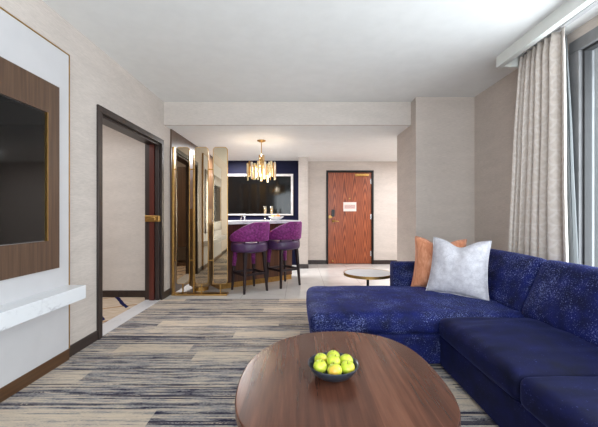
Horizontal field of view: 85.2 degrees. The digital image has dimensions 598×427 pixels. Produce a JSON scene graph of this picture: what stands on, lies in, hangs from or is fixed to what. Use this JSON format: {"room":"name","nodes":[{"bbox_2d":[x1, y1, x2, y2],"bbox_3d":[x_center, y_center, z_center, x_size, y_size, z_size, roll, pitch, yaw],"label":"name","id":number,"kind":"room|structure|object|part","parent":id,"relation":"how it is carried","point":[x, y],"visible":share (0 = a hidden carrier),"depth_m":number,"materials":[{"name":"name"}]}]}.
{"room":"hotel room","nodes":[
{"label":"hotel room","id":0,"kind":"room"},
{"bbox_2d":[0,0,169,344],"bbox_3d":[-1.940,-0.218,2.910,0.200,2.737,9.620,0,0,0],"label":"wall","id":1,"kind":"structure","parent":0,"point":[96,78],"depth_m":2.82,"materials":[{"name":"paint"}]},
{"bbox_2d":[0,7,69,402],"bbox_3d":[-1.817,-0.056,1.429,0.057,2.408,2.278,0,0,0],"label":"wall panel","id":2,"kind":"object","parent":1,"relation":"attached to","point":[34,71],"visible":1,"depth_m":2.27,"materials":[{"name":"white paint"}]},
{"bbox_2d":[0,94,45,244],"bbox_3d":[-1.804,-0.270,1.444,0.011,0.912,1.746,0,0,0],"label":"television","id":3,"kind":"object","parent":2,"relation":"attached to","point":[22,126],"visible":1,"depth_m":2.12,"materials":[{"name":"black plastic"}]},
{"bbox_2d":[0,285,85,330],"bbox_3d":[-1.735,0.602,1.440,0.150,0.103,2.200,0,0,0],"label":"floating shelf","id":4,"kind":"object","parent":2,"relation":"attached to","point":[14,313],"visible":1,"depth_m":2.10,"materials":[{"name":"white stone"}]},
{"bbox_3d":[-1.800,-0.270,1.444,0.024,0.918,1.760,0,0,0],"label":"recess trim","id":5,"kind":"part","parent":2,"relation":"part of","materials":[{"name":"gold metal"}]},
{"bbox_2d":[69,288,170,357],"bbox_3d":[-1.839,1.103,1.480,0.022,0.095,6.360,0,0,0],"label":"baseboard","id":6,"kind":"structure","parent":1,"relation":"attached to","point":[91,338],"depth_m":2.79,"materials":[{"name":"wood"}]},
{"bbox_2d":[96,104,163,339],"bbox_3d":[-1.935,0.072,3.680,0.230,2.155,1.440,0,0,0],"label":"door frame","id":7,"kind":"structure","parent":1,"relation":"in","point":[154,145],"depth_m":4.29,"materials":[{"name":"brown wood"}]},
{"bbox_3d":[-1.935,0.055,4.311,0.190,0.080,0.058,0,0,0],"label":"strike plate","id":8,"kind":"part","parent":7,"relation":"part of","materials":[{"name":"gold metal"}]},
{"bbox_2d":[103,300,159,335],"bbox_3d":[-1.940,1.144,3.680,0.200,0.012,1.340,0,0,0],"label":"threshold","id":9,"kind":"object","parent":1,"relation":"attached to","point":[108,326],"depth_m":3.63,"materials":[{"name":"stone"}]},
{"bbox_2d":[170,129,212,293],"bbox_3d":[-1.835,-0.043,6.035,0.030,2.386,2.750,0,0,0],"label":"trim","id":10,"kind":"structure","parent":1,"relation":"attached to","point":[176,140],"depth_m":4.93,"materials":[{"name":"brown wood"}]},
{"bbox_2d":[164,102,410,125],"bbox_3d":[-0.151,-1.385,4.458,3.378,0.323,0.030,0,0,0],"label":"ceiling beam","id":11,"kind":"structure","parent":1,"relation":"attached to","point":[175,113],"depth_m":4.44,"materials":[{"name":"paint"}]},
{"bbox_2d":[103,125,144,289],"bbox_3d":[-3.170,-0.200,4.550,2.260,2.700,0.100,0,0,0],"label":"wall","id":12,"kind":"structure","parent":0,"point":[123,155],"depth_m":4.50,"materials":[{"name":"paint"}]},
{"bbox_2d":[103,290,144,296],"bbox_3d":[-3.170,1.100,4.495,2.260,0.100,0.020,0,0,0],"label":"baseboard","id":13,"kind":"structure","parent":12,"relation":"attached to","point":[106,293],"depth_m":4.49,"materials":[{"name":"brown wood"}]},
{"bbox_2d":[103,264,389,322],"bbox_3d":[-0.250,1.206,2.910,8.100,0.128,9.620,0,0,0],"label":"floor","id":14,"kind":"structure","parent":0,"point":[316,274],"depth_m":5.12,"materials":[{"name":"tile"}]},
{"bbox_2d":[171,147,228,295],"bbox_3d":[-1.408,0.092,4.660,0.794,2.115,0.120,0,0,0],"label":"screen","id":15,"kind":"object","parent":14,"relation":"on","point":[200,169],"visible":1,"depth_m":4.64,"materials":[{"name":"gold metal"}]},
{"bbox_3d":[-1.790,0.083,4.660,0.030,2.095,0.060,0,0,0],"label":"post","id":16,"kind":"part","parent":15,"relation":"part of","materials":[{"name":"gold metal"}]},
{"bbox_2d":[176,147,188,283],"bbox_3d":[-1.653,0.015,4.640,0.178,1.944,0.004,0,0,-2],"label":"mirror glass","id":17,"kind":"object","parent":15,"relation":"attached to","point":[182,153],"depth_m":4.64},
{"bbox_3d":[-1.653,0.015,4.650,0.194,1.960,0.018,0,0,-2],"label":"mirror frame","id":18,"kind":"part","parent":15,"relation":"part of","materials":[{"name":"gold metal"}]},
{"bbox_3d":[-1.515,0.130,4.702,0.020,2.000,0.025,0,0,0],"label":"post","id":19,"kind":"part","parent":15,"relation":"part of","materials":[{"name":"gold metal"}]},
{"bbox_2d":[195,147,207,283],"bbox_3d":[-1.385,0.015,4.640,0.180,1.944,0.004,0,0,-2],"label":"mirror glass","id":20,"kind":"object","parent":15,"relation":"attached to","point":[201,153],"depth_m":4.64,"materials":[{"name":"brown mirror"}]},
{"bbox_3d":[-1.385,0.015,4.650,0.196,1.960,0.018,0,0,-2],"label":"mirror frame","id":21,"kind":"part","parent":15,"relation":"part of","materials":[{"name":"gold metal"}]},
{"bbox_2d":[213,147,226,283],"bbox_3d":[-1.116,0.015,4.640,0.194,1.944,0.004,0,0,-2],"label":"mirror glass","id":22,"kind":"object","parent":15,"relation":"attached to","point":[219,153],"depth_m":4.64,"materials":[{"name":"brown mirror"}]},
{"bbox_3d":[-1.116,0.015,4.650,0.210,1.960,0.018,0,0,-2],"label":"mirror frame","id":23,"kind":"part","parent":15,"relation":"part of","materials":[{"name":"gold metal"}]},
{"bbox_2d":[189,209,211,290],"bbox_3d":[-1.500,0.532,4.980,0.340,1.235,0.340,0,0,0],"label":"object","id":24,"kind":"structure","parent":14,"relation":"on","point":[205,287],"depth_m":4.86,"materials":[{"name":"gold metal"}]},
{"bbox_2d":[0,299,498,426],"bbox_3d":[0.233,1.146,1.350,4.145,0.008,6.100,0,0,0],"label":"carpet","id":25,"kind":"object","parent":14,"relation":"on","point":[176,362],"visible":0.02,"depth_m":2.36,"materials":[{"name":"carpet"}]},
{"bbox_2d":[235,331,460,426],"bbox_3d":[0.195,0.946,1.509,0.928,0.392,1.164,0,0,0],"label":"coffee table","id":26,"kind":"object","parent":25,"relation":"on","point":[392,385],"visible":0.99,"depth_m":1.40,"materials":[{"name":"brown wood"}]},
{"bbox_2d":[308,352,358,381],"bbox_3d":[0.161,0.719,1.508,0.235,0.063,0.235,0,0,0],"label":"bowl","id":27,"kind":"object","parent":26,"relation":"on","point":[325,376],"visible":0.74,"depth_m":1.43,"materials":[{"name":"grey ceramic"}]},
{"bbox_2d":[313,359,326,372],"bbox_3d":[0.100,0.693,1.483,0.064,0.064,0.065,0,0,29],"label":"apple","id":28,"kind":"object","parent":27,"relation":"in","point":[320,365],"visible":0.79,"depth_m":1.46,"materials":[{"name":"green food"}]},
{"bbox_2d":[314,352,326,362],"bbox_3d":[0.107,0.694,1.556,0.064,0.064,0.064,0,0,22],"label":"apple","id":29,"kind":"object","parent":27,"relation":"in","point":[319,355],"visible":0.6,"depth_m":1.54,"materials":[{"name":"green food"}]},
{"bbox_2d":[327,350,339,357],"bbox_3d":[0.169,0.691,1.581,0.066,0.066,0.066,0,0,-14],"label":"apple","id":30,"kind":"object","parent":27,"relation":"in","point":[331,352],"visible":0.48,"depth_m":1.57,"materials":[{"name":"green food"}]},
{"bbox_2d":[327,354,340,365],"bbox_3d":[0.164,0.683,1.512,0.065,0.064,0.065,0,0,31],"label":"apple","id":31,"kind":"object","parent":27,"relation":"in","point":[332,358],"visible":0.66,"depth_m":1.49,"materials":[{"name":"green food"}]},
{"bbox_2d":[327,362,341,374],"bbox_3d":[0.161,0.693,1.445,0.066,0.066,0.066,0,0,23],"label":"apple","id":32,"kind":"object","parent":27,"relation":"in","point":[334,368],"visible":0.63,"depth_m":1.42,"materials":[{"name":"food"}]},
{"bbox_2d":[340,354,352,362],"bbox_3d":[0.227,0.693,1.543,0.064,0.063,0.064,0,0,23],"label":"apple","id":33,"kind":"object","parent":27,"relation":"in","point":[343,357],"visible":0.54,"depth_m":1.53,"materials":[{"name":"green food"}]},
{"bbox_2d":[341,360,354,373],"bbox_3d":[0.223,0.693,1.472,0.065,0.064,0.064,0,0,32],"label":"apple","id":34,"kind":"object","parent":27,"relation":"in","point":[347,366],"visible":0.74,"depth_m":1.45,"materials":[{"name":"green food"}]},
{"bbox_2d":[344,268,389,285],"bbox_3d":[0.830,0.917,3.890,0.576,0.449,0.576,0,0,0],"label":"side table","id":35,"kind":"object","parent":25,"relation":"on","point":[367,274],"visible":0.59,"depth_m":3.83,"materials":[{"name":"stone"}]},
{"bbox_2d":[306,248,597,426],"bbox_3d":[1.052,0.737,1.785,1.957,0.809,3.590,0,0,0],"label":"sectional sofa","id":36,"kind":"object","parent":25,"relation":"on","point":[527,355],"visible":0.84,"depth_m":2.12,"materials":[{"name":"blue fabric"}]},
{"bbox_2d":[306,286,525,333],"bbox_3d":[0.975,0.811,2.925,1.804,0.189,1.044,0,0,0],"label":"cushion","id":37,"kind":"object","parent":36,"relation":"on","point":[360,309],"depth_m":2.54,"materials":[{"name":"blue fabric"}]},
{"bbox_2d":[411,236,466,286],"bbox_3d":[1.406,0.496,3.268,0.539,0.550,0.188,0,0,10],"label":"throw pillow","id":38,"kind":"object","parent":36,"relation":"on","point":[423,247],"visible":0.45,"depth_m":3.25,"materials":[{"name":"orange fabric"}]},
{"bbox_2d":[425,237,491,300],"bbox_3d":[1.461,0.485,2.983,0.538,0.534,0.236,0,0,42],"label":"throw pillow","id":39,"kind":"object","parent":36,"relation":"on","point":[463,271],"visible":0.98,"depth_m":2.89,"materials":[{"name":"white fabric"}]},
{"bbox_3d":[1.500,1.010,1.218,0.900,0.220,2.395,0,0,0],"label":"seat","id":40,"kind":"part","parent":36,"relation":"part of","materials":[{"name":"blue fabric"}]},
{"bbox_2d":[488,248,546,311],"bbox_3d":[1.830,0.571,2.940,0.220,0.500,0.940,24,0,0],"label":"cushion","id":41,"kind":"object","parent":36,"relation":"on","point":[511,275],"depth_m":2.66,"materials":[{"name":"blue fabric"}]},
{"bbox_2d":[439,317,597,399],"bbox_3d":[1.450,0.814,1.978,0.860,0.181,0.880,0,0,0],"label":"seat cushion","id":42,"kind":"object","parent":36,"relation":"on","point":[505,351],"depth_m":1.83,"materials":[{"name":"blue fabric"}]},
{"bbox_2d":[520,376,597,426],"bbox_3d":[1.450,0.814,1.115,0.860,0.181,0.870,0,0,0],"label":"seat cushion","id":43,"kind":"object","parent":36,"relation":"on","point":[550,401],"depth_m":1.36,"materials":[{"name":"blue fabric"}]},
{"bbox_2d":[522,260,597,345],"bbox_3d":[1.829,0.571,2.033,0.222,0.500,0.925,24,0,0],"label":"cushion","id":44,"kind":"object","parent":36,"relation":"on","point":[560,296],"depth_m":2.12,"materials":[{"name":"blue fabric"}]},
{"bbox_2d":[230,222,269,294],"bbox_3d":[-0.735,0.630,4.922,0.618,1.040,0.584,0,0,-38],"label":"bar stool","id":45,"kind":"object","parent":14,"relation":"on","point":[252,238],"visible":1,"depth_m":4.71,"materials":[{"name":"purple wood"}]},
{"bbox_3d":[-0.982,0.850,4.964,0.076,0.600,0.076,0,0,-38],"label":"leg","id":46,"kind":"part","parent":45,"relation":"part of","materials":[{"name":"brown wood"}]},
{"bbox_3d":[-0.774,0.850,4.698,0.076,0.600,0.076,0,0,-38],"label":"leg","id":47,"kind":"part","parent":45,"relation":"part of","materials":[{"name":"brown wood"}]},
{"bbox_3d":[-0.745,0.472,4.935,0.550,0.155,0.550,0,0,-38],"label":"seat","id":48,"kind":"part","parent":45,"relation":"part of","materials":[{"name":"purple leather"}]},
{"bbox_3d":[-0.689,0.252,4.905,0.492,0.283,0.618,0,0,28],"label":"backrest","id":49,"kind":"part","parent":45,"relation":"part of","materials":[{"name":"fabric"}]},
{"bbox_3d":[-0.716,0.850,5.172,0.076,0.600,0.076,0,0,-38],"label":"leg","id":50,"kind":"part","parent":45,"relation":"part of","materials":[{"name":"brown wood"}]},
{"bbox_3d":[-0.508,0.850,4.906,0.076,0.600,0.076,0,0,-38],"label":"leg","id":51,"kind":"part","parent":45,"relation":"part of","materials":[{"name":"brown wood"}]},
{"bbox_2d":[211,220,300,288],"bbox_3d":[-0.772,0.625,5.548,1.460,1.050,0.760,0,0,-37],"label":"bar counter","id":52,"kind":"object","parent":14,"relation":"on","point":[233,225],"depth_m":5.29,"materials":[{"name":"brown wood"}]},
{"bbox_3d":[-0.814,1.107,5.586,1.358,0.085,0.488,0,0,-37],"label":"kick plate","id":53,"kind":"part","parent":52,"relation":"part of","materials":[{"name":"gold metal"}]},
{"bbox_2d":[212,220,300,224],"bbox_3d":[-0.772,0.125,5.548,1.460,0.050,0.760,0,0,-37],"label":"countertop","id":54,"kind":"structure","parent":52,"relation":"on","point":[229,221],"depth_m":5.36,"materials":[{"name":"stone"}]},
{"bbox_2d":[268,216,283,219],"bbox_3d":[-0.397,0.067,5.748,0.276,0.066,0.276,0,0,0],"label":"fruit bowl","id":55,"kind":"object","parent":52,"relation":"on","point":[270,217],"visible":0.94,"depth_m":5.66,"materials":[{"name":"white ceramic"}]},
{"bbox_2d":[267,221,301,288],"bbox_3d":[-0.241,0.630,5.297,0.618,1.040,0.584,0,0,-40],"label":"bar stool","id":56,"kind":"object","parent":14,"relation":"on","point":[287,236],"visible":0.94,"depth_m":5.08,"materials":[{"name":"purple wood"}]},
{"bbox_3d":[-0.490,0.850,5.330,0.076,0.600,0.076,0,0,-40],"label":"leg","id":57,"kind":"part","parent":56,"relation":"part of","materials":[{"name":"brown wood"}]},
{"bbox_3d":[-0.272,0.850,5.072,0.076,0.600,0.076,0,0,-40],"label":"leg","id":58,"kind":"part","parent":56,"relation":"part of","materials":[{"name":"brown wood"}]},
{"bbox_3d":[-0.252,0.472,5.310,0.550,0.155,0.550,0,0,-40],"label":"seat","id":59,"kind":"part","parent":56,"relation":"part of","materials":[{"name":"purple leather"}]},
{"bbox_3d":[-0.232,0.850,5.548,0.076,0.600,0.076,0,0,-40],"label":"leg","id":60,"kind":"part","parent":56,"relation":"part of","materials":[{"name":"brown wood"}]},
{"bbox_3d":[-0.195,0.252,5.283,0.492,0.283,0.618,0,0,26],"label":"backrest","id":61,"kind":"part","parent":56,"relation":"part of","materials":[{"name":"fabric"}]},
{"bbox_3d":[-0.014,0.850,5.290,0.076,0.600,0.076,0,0,-40],"label":"leg","id":62,"kind":"part","parent":56,"relation":"part of","materials":[{"name":"brown wood"}]},
{"bbox_2d":[228,161,297,264],"bbox_3d":[-0.920,-0.048,7.470,1.840,2.396,0.140,0,0,0],"label":"wall","id":63,"kind":"structure","parent":0,"point":[234,167],"depth_m":7.40,"materials":[{"name":"blue paint"}]},
{"bbox_2d":[228,174,292,214],"bbox_3d":[-0.980,-0.450,7.383,1.720,0.940,0.035,0,0,0],"label":"glass panel","id":64,"kind":"object","parent":63,"relation":"attached to","point":[250,197],"visible":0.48,"depth_m":7.38,"materials":[{"name":"black glass"}]},
{"bbox_2d":[166,126,408,161],"bbox_3d":[0.880,-1.376,6.091,5.840,0.300,3.257,0,0,0],"label":"ceiling","id":65,"kind":"structure","parent":0,"point":[282,143],"depth_m":5.53,"materials":[{"name":"paint"}]},
{"bbox_2d":[247,139,275,182],"bbox_3d":[-0.614,-0.888,5.380,0.482,0.675,0.482,0,0,0],"label":"chandelier","id":66,"kind":"object","parent":65,"relation":"hanging from","point":[261,169],"visible":1,"depth_m":5.23,"materials":[{"name":"gold metal"}]},
{"bbox_3d":[-0.611,-0.876,5.380,0.089,0.220,0.094,0,0,0],"label":"stem","id":67,"kind":"part","parent":66,"relation":"part of","materials":[{"name":"gold metal"}]},
{"bbox_2d":[298,157,307,263],"bbox_3d":[0.100,-0.048,7.245,0.200,2.396,0.650,0,0,0],"label":"wall partition","id":68,"kind":"structure","parent":0,"point":[302,161],"depth_m":6.92,"materials":[{"name":"paint"}]},
{"bbox_2d":[42,0,597,101],"bbox_3d":[0.230,-1.587,1.347,4.540,0.100,6.493,0,0,0],"label":"ceiling","id":69,"kind":"structure","parent":0,"point":[179,50],"depth_m":2.94,"materials":[{"name":"paint"}]},
{"bbox_2d":[518,0,597,56],"bbox_3d":[2.140,-1.527,0.730,0.040,0.020,4.820,0,0,0],"label":"track","id":70,"kind":"object","parent":69,"relation":"attached to","point":[593,4],"visible":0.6,"depth_m":2.56,"materials":[{"name":"white metal"}]},
{"bbox_2d":[508,25,568,261],"bbox_3d":[2.134,-0.189,2.923,0.123,2.637,0.757,0,0,0],"label":"curtain","id":71,"kind":"object","parent":70,"relation":"hanging from","point":[538,221],"visible":0.72,"depth_m":2.81,"materials":[{"name":"beige fabric"}]},
{"bbox_2d":[565,35,578,263],"bbox_3d":[2.253,-0.189,2.801,0.036,2.637,0.392,0,0,0],"label":"sheer curtain","id":72,"kind":"object","parent":69,"relation":"hanging from","point":[571,202],"visible":0.12,"depth_m":2.68,"materials":[{"name":"grey fabric"}]},
{"bbox_2d":[308,162,396,259],"bbox_3d":[0.880,-0.063,7.620,5.840,2.426,0.200,0,0,0],"label":"wall","id":73,"kind":"structure","parent":0,"point":[385,173],"depth_m":7.52,"materials":[{"name":"paint"}]},
{"bbox_2d":[300,260,396,268],"bbox_3d":[1.794,1.103,7.219,3.612,0.095,0.622,0,0,0],"label":"baseboard","id":74,"kind":"structure","parent":73,"relation":"attached to","point":[302,266],"depth_m":7.51,"materials":[{"name":"wood"}]},
{"bbox_2d":[326,170,373,263],"bbox_3d":[1.190,0.065,7.548,1.096,2.170,0.185,0,0,0],"label":"door","id":75,"kind":"structure","parent":73,"relation":"in","point":[349,193],"depth_m":7.54,"materials":[{"name":"brown wood"}]},
{"bbox_2d":[397,97,474,260],"bbox_3d":[2.669,-0.218,4.662,2.262,2.737,0.816,0,0,0],"label":"wall column","id":76,"kind":"structure","parent":0,"point":[436,152],"depth_m":4.25,"materials":[{"name":"beige paint"}]},
{"bbox_2d":[475,15,597,250],"bbox_3d":[2.405,-0.218,1.202,0.200,2.737,6.204,0,0,0],"label":"wall","id":77,"kind":"structure","parent":0,"point":[494,106],"depth_m":3.80,"materials":[{"name":"beige paint"}]},
{"bbox_2d":[496,0,594,67],"bbox_3d":[2.120,-1.487,0.735,0.380,0.110,4.870,0,0,0],"label":"trim","id":78,"kind":"structure","parent":77,"relation":"attached to","point":[509,58],"depth_m":2.61,"materials":[{"name":"paint"}]},
{"bbox_2d":[569,26,597,266],"bbox_3d":[2.360,-0.310,0.780,0.130,2.280,3.960,0,0,0],"label":"window","id":79,"kind":"structure","parent":77,"relation":"in","point":[581,50],"depth_m":2.65,"materials":[{"name":"grey metal"}]}
]}

